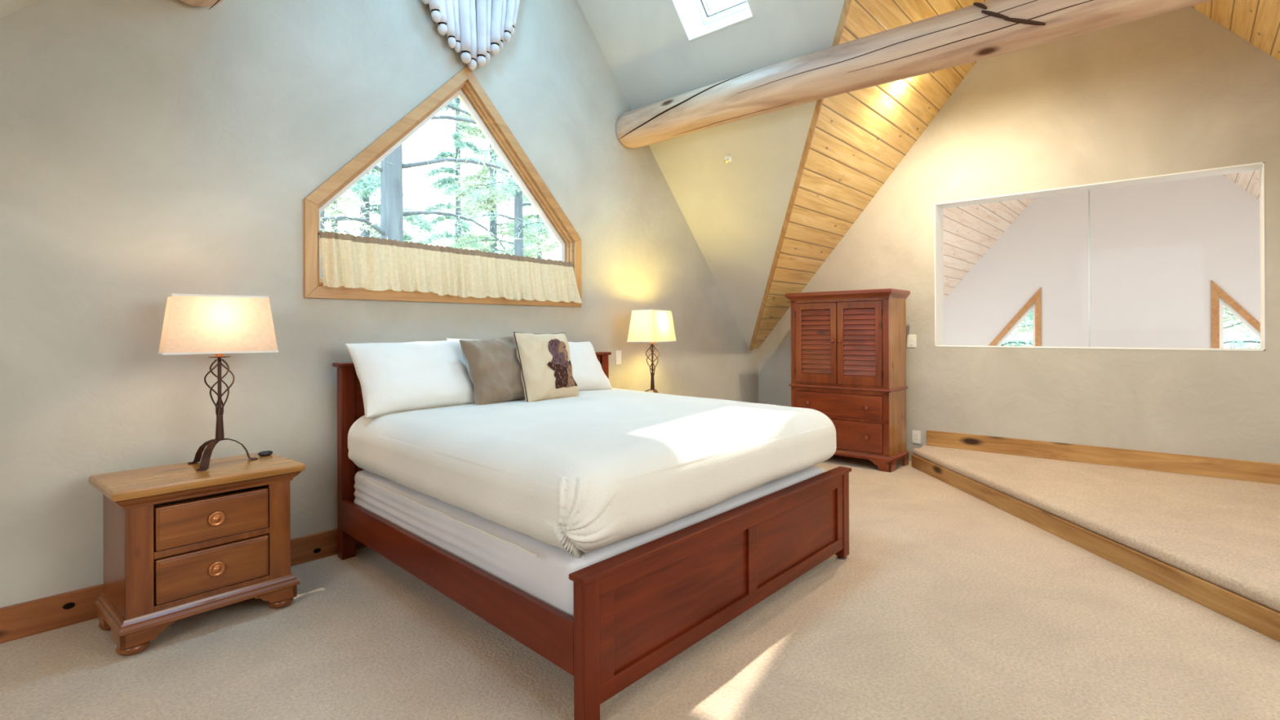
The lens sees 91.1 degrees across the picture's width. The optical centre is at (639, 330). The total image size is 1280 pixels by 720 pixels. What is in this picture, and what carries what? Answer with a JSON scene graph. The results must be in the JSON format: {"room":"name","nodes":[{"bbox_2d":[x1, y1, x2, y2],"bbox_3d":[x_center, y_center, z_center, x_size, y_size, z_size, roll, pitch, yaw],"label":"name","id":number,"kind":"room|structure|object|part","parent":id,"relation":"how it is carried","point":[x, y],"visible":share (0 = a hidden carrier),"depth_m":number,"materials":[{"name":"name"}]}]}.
{"room":"attic bedroom","nodes":[
{"label":"attic bedroom","id":0,"kind":"room"},
{"bbox_2d":[0,0,36,18],"bbox_3d":[-0.193,-1.816,0.906,5.970,4.058,3.717,0,0,41],"label":"ceiling","id":1,"kind":"structure","parent":0,"point":[7,7],"depth_m":2.51,"materials":[{"name":"paint"}]},
{"bbox_2d":[0,0,758,608],"bbox_3d":[-1.492,-1.192,3.924,0.160,4.998,8.560,0,0,41],"label":"wall","id":2,"kind":"structure","parent":0,"point":[151,150],"depth_m":3.15,"materials":[{"name":"paint"}]},
{"bbox_2d":[0,528,366,644],"bbox_3d":[-1.613,1.187,3.635,0.022,0.140,7.750,0,0,41],"label":"baseboard","id":3,"kind":"structure","parent":2,"relation":"attached to","point":[20,620],"depth_m":2.67,"materials":[{"name":"brown wood"}]},
{"bbox_2d":[179,0,223,9],"bbox_3d":[0.037,-1.702,1.089,5.866,0.314,0.320,0,0,41],"label":"log beam","id":4,"kind":"structure","parent":2,"relation":"attached to","point":[205,3],"depth_m":2.97,"materials":[{"name":"brown wood"}]},
{"bbox_2d":[303,65,582,306],"bbox_3d":[-1.187,-0.971,4.213,0.129,1.584,2.057,0,0,41],"label":"window","id":5,"kind":"structure","parent":2,"relation":"in","point":[339,183],"depth_m":4.07,"materials":[{"name":"brown wood"}]},
{"bbox_3d":[-1.800,-0.445,3.429,0.025,0.535,0.066,0,0,41],"label":"casing","id":6,"kind":"part","parent":5,"relation":"part of","materials":[{"name":"brown wood"}]},
{"bbox_3d":[-1.487,-1.225,3.791,0.025,1.072,1.025,0,0,41],"label":"casing","id":7,"kind":"part","parent":5,"relation":"part of","materials":[{"name":"brown wood"}]},
{"bbox_3d":[-1.144,-0.212,4.179,0.025,0.066,2.054,0,0,41],"label":"casing","id":8,"kind":"part","parent":5,"relation":"part of","materials":[{"name":"brown wood"}]},
{"bbox_2d":[317,231,582,302],"bbox_3d":[-1.116,-0.380,4.149,0.114,0.347,1.913,0,0,41],"label":"valance curtain","id":9,"kind":"object","parent":5,"relation":"hanging from","point":[348,260],"visible":1,"depth_m":3.98,"materials":[{"name":"beige fabric"}]},
{"bbox_3d":[-0.812,-1.228,4.565,0.025,1.072,1.030,0,0,41],"label":"casing","id":10,"kind":"part","parent":5,"relation":"part of","materials":[{"name":"brown wood"}]},
{"bbox_3d":[-0.491,-0.451,4.929,0.025,0.535,0.066,0,0,41],"label":"casing","id":11,"kind":"part","parent":5,"relation":"part of","materials":[{"name":"brown wood"}]},
{"bbox_2d":[422,0,519,70],"bbox_3d":[-1.128,-2.199,4.137,0.107,0.947,0.982,0,0,41],"label":"chandelier","id":12,"kind":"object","parent":2,"relation":"attached to","point":[475,28],"depth_m":4.15,"materials":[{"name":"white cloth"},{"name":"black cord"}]},
{"bbox_2d":[615,350,621,364],"bbox_3d":[-0.180,0.229,5.290,0.012,0.118,0.066,0,0,41],"label":"light switch","id":13,"kind":"object","parent":2,"relation":"attached to","point":[618,353],"visible":1,"depth_m":5.28,"materials":[{"name":"white plastic"}]},
{"bbox_2d":[616,0,1211,148],"bbox_3d":[2.096,-1.713,3.450,5.867,0.318,0.340,0,0,41],"label":"log beam","id":14,"kind":"structure","parent":2,"relation":"attached to","point":[978,31],"depth_m":3.81,"materials":[{"name":"brown wood"}]},
{"bbox_2d":[0,454,1279,719],"bbox_3d":[0.791,1.277,1.942,6.070,0.060,8.560,0,0,41],"label":"floor","id":15,"kind":"structure","parent":0,"point":[944,602],"depth_m":2.44,"materials":[{"name":"carpet"}]},
{"bbox_2d":[88,452,305,655],"bbox_3d":[-1.924,0.933,2.753,0.459,0.650,0.688,0,0,40],"label":"nightstand","id":16,"kind":"object","parent":15,"relation":"on","point":[180,541],"visible":0.98,"depth_m":2.59,"materials":[{"name":"brown wood"}]},
{"bbox_3d":[-1.927,1.137,2.756,0.432,0.050,0.652,0,0,40],"label":"moulding","id":17,"kind":"part","parent":16,"relation":"part of","materials":[{"name":"brown wood"}]},
{"bbox_3d":[-1.793,0.890,2.642,0.024,0.485,0.592,0,0,40],"label":"frame","id":18,"kind":"part","parent":16,"relation":"part of","materials":[{"name":"brown wood"}]},
{"bbox_3d":[-1.927,0.667,2.754,0.436,0.038,0.660,0,0,40],"label":"cornice","id":19,"kind":"part","parent":16,"relation":"part of","materials":[{"name":"brown wood"}]},
{"bbox_3d":[-1.787,0.998,2.637,0.027,0.176,0.404,0,0,40],"label":"drawer","id":20,"kind":"part","parent":16,"relation":"part of","materials":[{"name":"brown wood"}]},
{"bbox_3d":[-1.788,0.788,2.637,0.027,0.172,0.404,0,0,40],"label":"drawer","id":21,"kind":"part","parent":16,"relation":"part of","materials":[{"name":"brown wood"}]},
{"bbox_3d":[-1.777,0.788,2.628,0.007,0.152,0.388,0,0,40],"label":"drawer panel","id":22,"kind":"part","parent":16,"relation":"part of","materials":[{"name":"brown wood"}]},
{"bbox_3d":[-1.776,0.998,2.628,0.007,0.156,0.388,0,0,40],"label":"drawer panel","id":23,"kind":"part","parent":16,"relation":"part of","materials":[{"name":"brown wood"}]},
{"bbox_3d":[-1.767,0.998,2.621,0.015,0.062,0.062,0,0,40],"label":"knob","id":24,"kind":"part","parent":16,"relation":"part of","materials":[{"name":"orange metal"}]},
{"bbox_3d":[-1.768,0.788,2.621,0.015,0.062,0.062,0,0,40],"label":"knob","id":25,"kind":"part","parent":16,"relation":"part of","materials":[{"name":"orange metal"}]},
{"bbox_2d":[157,293,278,471],"bbox_3d":[-1.912,0.225,2.854,0.427,0.764,0.254,0,0,-42],"label":"table lamp","id":26,"kind":"object","parent":16,"relation":"on","point":[219,325],"visible":1,"depth_m":2.78,"materials":[{"name":"beige fabric"}]},
{"bbox_3d":[-1.987,0.551,2.866,0.150,0.114,0.038,0,0,8],"label":"leg","id":27,"kind":"part","parent":26,"relation":"part of","materials":[{"name":"brown metal"}]},
{"bbox_3d":[-1.906,0.550,2.781,0.038,0.114,0.150,0,0,-5],"label":"leg","id":28,"kind":"part","parent":26,"relation":"part of","materials":[{"name":"brown metal"}]},
{"bbox_3d":[-1.915,-0.027,2.855,0.424,0.260,0.236,0,0,-42],"label":"lamp shade","id":29,"kind":"part","parent":26,"relation":"part of","materials":[{"name":"fabric"}]},
{"bbox_2d":[215,353,222,356],"bbox_3d":[-1.914,0.091,2.855,0.028,0.056,0.028,0,0,-42],"label":"socket","id":30,"kind":"object","parent":26,"relation":"attached to","point":[216,354],"depth_m":2.85,"materials":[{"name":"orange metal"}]},
{"bbox_3d":[-1.913,0.309,2.855,0.034,0.382,0.034,0,0,-42],"label":"stem","id":31,"kind":"part","parent":26,"relation":"part of","materials":[{"name":"brown metal"}]},
{"bbox_3d":[-1.861,0.550,2.910,0.038,0.114,0.150,0,0,43],"label":"leg","id":32,"kind":"part","parent":26,"relation":"part of","materials":[{"name":"brown metal"}]},
{"bbox_2d":[257,450,272,456],"bbox_3d":[-1.819,0.596,3.046,0.052,0.024,0.072,0,0,21],"label":"fob","id":33,"kind":"object","parent":16,"relation":"on","point":[264,453],"visible":1,"depth_m":3.03,"materials":[{"name":"black plastic"}]},
{"bbox_2d":[332,351,851,719],"bbox_3d":[-0.233,0.712,3.503,2.179,1.078,2.316,0,0,41],"label":"bed","id":34,"kind":"object","parent":15,"relation":"on","point":[637,609],"visible":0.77,"depth_m":2.42,"materials":[{"name":"cherry wood"},{"name":"white cotton fabric"}]},
{"bbox_3d":[-1.631,0.730,3.482,0.070,1.055,0.081,0,0,41],"label":"leg","id":35,"kind":"part","parent":34,"relation":"part of","materials":[{"name":"brown wood"}]},
{"bbox_3d":[-0.912,1.006,2.708,0.029,0.165,2.038,0,0,-44],"label":"rail","id":36,"kind":"part","parent":34,"relation":"part of","materials":[{"name":"brown wood"}]},
{"bbox_3d":[-0.967,0.649,4.251,0.050,0.890,1.955,0,0,41],"label":"panel frame","id":37,"kind":"part","parent":34,"relation":"part of","materials":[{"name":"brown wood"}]},
{"bbox_3d":[-0.168,1.016,1.977,0.055,0.470,0.074,0,0,41],"label":"leg","id":38,"kind":"part","parent":34,"relation":"part of","materials":[{"name":"brown wood"}]},
{"bbox_2d":[353,466,824,617],"bbox_3d":[-0.242,0.903,3.506,1.979,0.288,2.160,0,0,41],"label":"box spring","id":39,"kind":"object","parent":34,"relation":"on","point":[544,577],"visible":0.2,"depth_m":2.51,"materials":[{"name":"white fabric"}]},
{"bbox_2d":[347,387,836,559],"bbox_3d":[-0.228,0.591,3.478,2.096,0.352,2.268,0,0,41],"label":"comforter","id":40,"kind":"object","parent":39,"relation":"on","point":[585,473],"visible":0.94,"depth_m":2.57,"materials":[{"name":"white fabric"}]},
{"bbox_2d":[345,339,475,418],"bbox_3d":[-1.265,0.259,3.561,0.322,0.398,0.709,0,0,41],"label":"pillow","id":41,"kind":"object","parent":40,"relation":"on","point":[393,377],"visible":0.94,"depth_m":3.44,"materials":[{"name":"white fabric"}]},
{"bbox_2d":[445,337,478,385],"bbox_3d":[-0.949,0.257,4.151,0.245,0.418,0.672,0,0,41],"label":"pillow","id":42,"kind":"object","parent":40,"relation":"on","point":[447,339],"visible":0.04,"depth_m":3.94,"materials":[{"name":"white fabric"}]},
{"bbox_2d":[458,334,524,404],"bbox_3d":[-0.846,0.239,3.791,0.249,0.441,0.458,0,0,41],"label":"cushion","id":43,"kind":"object","parent":40,"relation":"on","point":[494,366],"visible":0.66,"depth_m":3.68,"materials":[{"name":"brown fabric"}]},
{"bbox_2d":[513,332,578,402],"bbox_3d":[-0.578,0.226,3.908,0.224,0.431,0.423,0,0,41],"label":"cushion","id":44,"kind":"object","parent":40,"relation":"on","point":[544,359],"visible":0.96,"depth_m":3.83,"materials":[{"name":"beige fabric"}]},
{"bbox_2d":[568,342,612,391],"bbox_3d":[-0.521,0.267,4.417,0.300,0.368,0.702,0,0,41],"label":"pillow","id":45,"kind":"object","parent":40,"relation":"on","point":[588,373],"visible":0.49,"depth_m":4.45,"materials":[{"name":"white fabric"}]},
{"bbox_3d":[-0.296,0.724,5.012,0.070,1.055,0.083,0,0,41],"label":"leg","id":46,"kind":"part","parent":34,"relation":"part of","materials":[{"name":"brown wood"}]},
{"bbox_3d":[0.471,0.982,2.709,0.044,0.408,1.875,0,0,41],"label":"panel frame","id":47,"kind":"part","parent":34,"relation":"part of","materials":[{"name":"brown wood"}]},
{"bbox_3d":[0.468,0.982,2.712,0.024,0.408,1.923,0,0,41],"label":"footboard","id":48,"kind":"part","parent":34,"relation":"part of","materials":[{"name":"brown wood"}]},
{"bbox_3d":[1.108,1.003,3.440,0.055,0.456,0.076,0,0,41],"label":"leg","id":49,"kind":"part","parent":34,"relation":"part of","materials":[{"name":"brown wood"}]},
{"bbox_2d":[837,555,846,559],"bbox_3d":[1.105,1.235,3.434,0.048,0.020,0.048,0,0,41],"label":"cup","id":50,"kind":"object","parent":34,"relation":"on","point":[838,557],"depth_m":3.41,"materials":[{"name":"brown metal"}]},
{"bbox_2d":[784,288,910,472],"bbox_3d":[1.955,0.439,5.956,1.034,1.605,0.476,0,0,42],"label":"armoire","id":51,"kind":"object","parent":15,"relation":"on","point":[848,348],"visible":0.9,"depth_m":5.72,"materials":[{"name":"red wood"}]},
{"bbox_3d":[1.673,0.119,5.960,0.413,0.757,0.026,0,0,42],"label":"door","id":52,"kind":"part","parent":51,"relation":"part of","materials":[{"name":"red wood"}]},
{"bbox_3d":[1.824,0.693,5.811,0.800,0.179,0.008,0,0,42],"label":"drawer panel","id":53,"kind":"part","parent":51,"relation":"part of","materials":[{"name":"red wood"}]},
{"bbox_3d":[1.833,0.693,5.820,0.834,0.215,0.026,0,0,42],"label":"drawer","id":54,"kind":"part","parent":51,"relation":"part of","materials":[{"name":"red wood"}]},
{"bbox_3d":[1.837,0.419,5.825,0.950,1.445,0.024,0,0,42],"label":"frame","id":55,"kind":"part","parent":51,"relation":"part of","materials":[{"name":"red wood"}]},
{"bbox_3d":[1.955,-0.326,5.960,1.034,0.075,0.466,0,0,42],"label":"cornice","id":56,"kind":"part","parent":51,"relation":"part of","materials":[{"name":"red wood"}]},
{"bbox_3d":[1.967,0.532,5.969,0.984,0.029,0.441,0,0,42],"label":"waist moulding","id":57,"kind":"part","parent":51,"relation":"part of","materials":[{"name":"red wood"}]},
{"bbox_3d":[1.826,0.962,5.811,0.800,0.228,0.008,0,0,42],"label":"drawer panel","id":58,"kind":"part","parent":51,"relation":"part of","materials":[{"name":"red wood"}]},
{"bbox_3d":[1.834,0.962,5.820,0.834,0.264,0.026,0,0,42],"label":"drawer","id":59,"kind":"part","parent":51,"relation":"part of","materials":[{"name":"red wood"}]},
{"bbox_3d":[1.986,0.118,5.678,0.413,0.757,0.026,0,0,42],"label":"door","id":60,"kind":"part","parent":51,"relation":"part of","materials":[{"name":"red wood"}]},
{"bbox_3d":[1.968,1.132,5.967,0.994,0.042,0.446,0,0,42],"label":"moulding","id":61,"kind":"part","parent":51,"relation":"part of","materials":[{"name":"red wood"}]},
{"bbox_3d":[2.319,0.417,5.665,0.020,1.465,0.420,0,0,42],"label":"panel","id":62,"kind":"part","parent":51,"relation":"part of","materials":[{"name":"brown wood"}]},
{"bbox_2d":[911,444,1279,642],"bbox_3d":[2.639,1.153,2.719,4.180,0.170,4.759,0,0,41],"label":"platform","id":63,"kind":"object","parent":15,"relation":"on","point":[1214,543],"visible":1,"depth_m":3.65,"materials":[{"name":"carpet"}]},
{"bbox_3d":[0.156,0.924,5.163,0.459,0.650,0.688,0,0,41],"label":"nightstand","id":64,"kind":"object","parent":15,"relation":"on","visible":0},
{"bbox_2d":[626,309,676,393],"bbox_3d":[0.104,0.216,5.166,0.254,0.764,0.427,0,0,28],"label":"table lamp","id":65,"kind":"object","parent":64,"relation":"on","point":[651,326],"visible":0.87,"depth_m":5.03,"materials":[{"name":"beige fabric"}]},
{"bbox_3d":[0.101,-0.036,5.167,0.236,0.260,0.424,0,0,28],"label":"lamp shade","id":66,"kind":"part","parent":65,"relation":"part of","materials":[{"name":"fabric"}]},
{"bbox_3d":[0.103,0.300,5.167,0.034,0.382,0.034,0,0,28],"label":"stem","id":67,"kind":"part","parent":65,"relation":"part of","materials":[{"name":"brown metal"}]},
{"bbox_2d":[577,0,844,348],"bbox_3d":[2.251,-1.827,3.707,5.970,4.058,3.717,0,0,41],"label":"ceiling","id":68,"kind":"structure","parent":0,"point":[735,211],"depth_m":5.08,"materials":[{"name":"paint"}]},
{"bbox_2d":[671,0,753,40],"bbox_3d":[0.324,-2.864,4.245,0.555,1.380,1.301,0,0,41],"label":"window","id":69,"kind":"structure","parent":68,"relation":"attached to","point":[695,17],"depth_m":4.69,"materials":[{"name":"white paint"}]},
{"bbox_3d":[0.378,-2.939,4.308,0.539,1.147,1.047,0,0,41],"label":"skylight frame","id":70,"kind":"part","parent":69,"relation":"part of","materials":[{"name":"white paint"}]},
{"bbox_2d":[724,155,731,163],"bbox_3d":[0.733,-1.434,5.272,0.072,0.072,0.061,0,0,-24],"label":"sprinkler head","id":71,"kind":"object","parent":68,"relation":"attached to","point":[727,158],"visible":1,"depth_m":5.26},
{"bbox_2d":[749,0,851,351],"bbox_3d":[1.293,-1.490,4.744,0.037,3.441,4.294,0,0,-2],"label":"trim","id":72,"kind":"structure","parent":68,"relation":"attached to","point":[845,10],"depth_m":5.10,"materials":[{"name":"brown wood"}]},
{"bbox_2d":[753,0,987,348],"bbox_3d":[1.284,-1.563,4.870,3.086,3.538,3.284,0,0,41],"label":"ceiling","id":73,"kind":"structure","parent":0,"point":[860,136],"depth_m":5.45,"materials":[{"name":"brown wood"}]},
{"bbox_2d":[942,197,1035,299],"bbox_3d":[4.069,-1.575,8.062,3.086,3.538,4.690,0,0,41],"label":"ceiling","id":74,"kind":"structure","parent":0,"point":[970,232],"depth_m":9.05,"materials":[{"name":"brown wood"}]},
{"bbox_2d":[758,6,1279,463],"bbox_3d":[3.611,-0.964,5.186,5.870,4.496,0.250,0,0,41],"label":"wall","id":75,"kind":"structure","parent":0,"point":[1178,91],"depth_m":5.05,"materials":[{"name":"paint"}]},
{"bbox_2d":[906,334,915,347],"bbox_3d":[2.566,0.102,5.931,0.085,0.120,0.008,0,0,41],"label":"light switch","id":76,"kind":"object","parent":75,"relation":"attached to","point":[911,339],"visible":1,"depth_m":5.93,"materials":[{"name":"white plastic"}]},
{"bbox_2d":[911,430,920,444],"bbox_3d":[2.600,1.004,5.904,0.075,0.120,0.010,0,0,41],"label":"power outlet","id":77,"kind":"object","parent":75,"relation":"attached to","point":[916,435],"visible":1,"depth_m":5.90,"materials":[{"name":"white plastic"}]},
{"bbox_2d":[934,161,1265,351],"bbox_3d":[3.620,-0.512,5.178,2.165,1.317,0.253,0,0,41],"label":"window","id":78,"kind":"structure","parent":75,"relation":"in","point":[939,214],"depth_m":5.19,"materials":[{"name":"white paint"}]},
{"bbox_3d":[4.119,-0.514,4.882,1.008,1.301,0.006,0,0,41],"label":"glass","id":79,"kind":"part","parent":78,"relation":"part of","materials":[{"name":"clear glass"}]},
{"bbox_2d":[926,430,1279,484],"bbox_3d":[4.205,0.992,4.496,4.080,0.140,0.020,0,0,41],"label":"baseboard","id":80,"kind":"structure","parent":75,"relation":"attached to","point":[1237,469],"depth_m":4.90,"materials":[{"name":"brown wood"}]},
{"bbox_2d":[943,174,1260,348],"bbox_3d":[6.832,0.347,8.871,5.870,7.146,0.150,0,0,41],"label":"wall","id":81,"kind":"structure","parent":0,"point":[1157,250],"depth_m":8.83,"materials":[{"name":"paint"}]},
{"bbox_2d":[988,287,1040,346],"bbox_3d":[5.597,0.476,9.901,1.265,2.249,0.122,0,0,41],"label":"window","id":82,"kind":"structure","parent":81,"relation":"in","point":[1036,307],"depth_m":9.57,"materials":[{"name":"brown wood"}]},
{"bbox_3d":[5.620,0.273,9.928,1.115,1.414,0.050,0,0,41],"label":"sash","id":83,"kind":"part","parent":82,"relation":"part of","materials":[{"name":"white paint"}]},
{"bbox_3d":[6.026,0.544,9.575,0.040,1.960,0.050,0,0,41],"label":"sash","id":84,"kind":"part","parent":82,"relation":"part of","materials":[{"name":"white paint"}]},
{"bbox_3d":[6.013,0.474,9.473,0.075,2.248,0.024,0,0,41],"label":"casing","id":85,"kind":"part","parent":82,"relation":"part of","materials":[{"name":"brown wood"}]},
{"bbox_2d":[1211,280,1260,348],"bbox_3d":[7.982,0.466,7.820,1.265,2.249,0.122,0,0,41],"label":"window","id":86,"kind":"structure","parent":81,"relation":"in","point":[1218,294],"depth_m":8.15,"materials":[{"name":"brown wood"}]},
{"bbox_3d":[7.502,0.468,8.175,0.075,2.247,0.024,0,0,41],"label":"casing","id":87,"kind":"part","parent":86,"relation":"part of","materials":[{"name":"brown wood"}]},
{"bbox_3d":[7.601,0.537,8.201,0.040,1.960,0.050,0,0,41],"label":"sash","id":88,"kind":"part","parent":86,"relation":"part of","materials":[{"name":"white paint"}]},
{"bbox_3d":[8.005,0.262,7.848,1.115,1.414,0.050,0,0,41],"label":"sash","id":89,"kind":"part","parent":86,"relation":"part of","materials":[{"name":"white paint"}]},
{"bbox_2d":[1190,0,1279,61],"bbox_3d":[3.610,-1.573,2.841,3.086,3.538,3.284,0,0,41],"label":"ceiling","id":90,"kind":"structure","parent":0,"point":[1257,22],"depth_m":4.19,"materials":[{"name":"brown wood"}]},
{"bbox_2d":[1223,169,1259,200],"bbox_3d":[6.395,-1.585,6.033,3.086,3.538,4.690,0,0,41],"label":"ceiling","id":91,"kind":"structure","parent":0,"point":[1249,181],"depth_m":7.62,"materials":[{"name":"brown wood"}]},
{"label":"outside","id":92,"kind":"structure","parent":0,"visible":0},
{"bbox_2d":[324,213,1260,348],"bbox_3d":[-4.766,-4.689,28.026,104.000,18.320,96.000,0,0,41],"label":"ground","id":93,"kind":"structure","parent":92,"point":[1239,335],"depth_m":65.42,"materials":[{"name":"white snow"}]},
{"bbox_2d":[324,162,380,232],"bbox_3d":[-13.632,-5.734,26.985,5.643,20.486,5.801,0,0,41],"label":"conifer tree","id":94,"kind":"object","parent":93,"relation":"on","point":[335,202],"visible":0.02,"depth_m":27.21,"materials":[{"name":"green plant"}]},
{"bbox_2d":[320,131,451,278],"bbox_3d":[-7.881,-4.240,14.350,6.917,17.450,6.064,0,0,-14],"label":"conifer tree","id":95,"kind":"object","parent":93,"relation":"on","point":[344,194],"visible":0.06,"depth_m":14.83,"materials":[{"name":"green plant"}]},
{"bbox_2d":[346,163,439,243],"bbox_3d":[-8.860,-5.680,21.274,5.773,20.337,5.936,0,0,41],"label":"conifer tree","id":96,"kind":"object","parent":93,"relation":"on","point":[367,186],"visible":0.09,"depth_m":21.17,"materials":[{"name":"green plant"}]},
{"bbox_2d":[320,102,528,254],"bbox_3d":[-2.338,-2.676,7.528,6.386,14.272,8.623,0,0,-28],"label":"conifer tree","id":97,"kind":"object","parent":93,"relation":"on","point":[392,214],"visible":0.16,"depth_m":8.93,"materials":[{"name":"grey plant"}]},
{"bbox_2d":[413,96,497,249],"bbox_3d":[-9.380,-5.699,32.219,5.108,20.380,5.819,0,0,37],"label":"conifer tree","id":98,"kind":"object","parent":93,"relation":"on","point":[458,144],"visible":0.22,"depth_m":31.64,"materials":[{"name":"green plant"}]},
{"bbox_2d":[417,103,557,257],"bbox_3d":[-3.991,-4.728,20.168,7.132,18.390,6.544,0,0,41],"label":"conifer tree","id":99,"kind":"object","parent":93,"relation":"on","point":[524,197],"visible":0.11,"depth_m":19.88,"materials":[{"name":"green plant"}]},
{"bbox_2d":[427,137,558,261],"bbox_3d":[-2.163,-3.208,13.430,4.896,15.334,5.523,0,0,-43],"label":"conifer tree","id":100,"kind":"object","parent":93,"relation":"on","point":[518,246],"visible":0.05,"depth_m":12.99,"materials":[{"name":"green plant"}]},
{"bbox_2d":[446,105,557,252],"bbox_3d":[-6.121,-5.657,25.252,5.414,20.268,6.396,0,0,-31],"label":"conifer tree","id":101,"kind":"object","parent":93,"relation":"on","point":[493,202],"visible":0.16,"depth_m":24.41,"materials":[{"name":"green plant"}]},
{"bbox_2d":[508,179,557,259],"bbox_3d":[-5.831,-5.692,35.855,5.594,20.335,5.676,0,0,-28],"label":"conifer tree","id":102,"kind":"object","parent":93,"relation":"on","point":[537,216],"visible":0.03,"depth_m":35.89,"materials":[{"name":"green plant"}]},
{"bbox_2d":[529,232,559,260],"bbox_3d":[-2.161,-5.749,29.153,5.383,20.418,5.670,0,0,41],"label":"conifer tree","id":103,"kind":"object","parent":93,"relation":"on","point":[555,242],"visible":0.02,"depth_m":29.27,"materials":[{"name":"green plant"}]},
{"bbox_2d":[1000,310,1032,346],"bbox_3d":[8.243,-2.281,14.659,6.015,13.390,5.313,0,0,31],"label":"conifer tree","id":104,"kind":"object","parent":93,"relation":"on","point":[1010,342],"visible":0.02,"depth_m":13.85,"materials":[{"name":"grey plant"}]},
{"bbox_2d":[1011,317,1032,339],"bbox_3d":[14.947,-4.485,22.299,6.526,18.769,7.465,0,0,-26],"label":"conifer tree","id":105,"kind":"object","parent":93,"relation":"on","point":[1024,328],"visible":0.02,"depth_m":22.39,"materials":[{"name":"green plant"}]},
{"bbox_2d":[1223,306,1250,341],"bbox_3d":[15.574,-4.546,17.543,7.185,18.931,7.270,0,0,5],"label":"conifer tree","id":106,"kind":"object","parent":93,"relation":"on","point":[1225,309],"visible":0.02,"depth_m":17.03,"materials":[{"name":"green plant"}]},
{"bbox_2d":[1223,314,1260,348],"bbox_3d":[17.662,-4.580,15.863,7.309,19.097,6.464,0,0,2],"label":"conifer tree","id":107,"kind":"object","parent":93,"relation":"on","point":[1233,320],"visible":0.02,"depth_m":16.49,"materials":[{"name":"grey plant"}]},
{"bbox_2d":[1223,331,1260,348],"bbox_3d":[12.171,-2.328,11.487,5.821,13.450,5.817,0,0,-3],"label":"conifer tree","id":108,"kind":"object","parent":93,"relation":"on","point":[1234,342],"visible":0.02,"depth_m":12.39,"materials":[{"name":"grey plant"}]}
]}

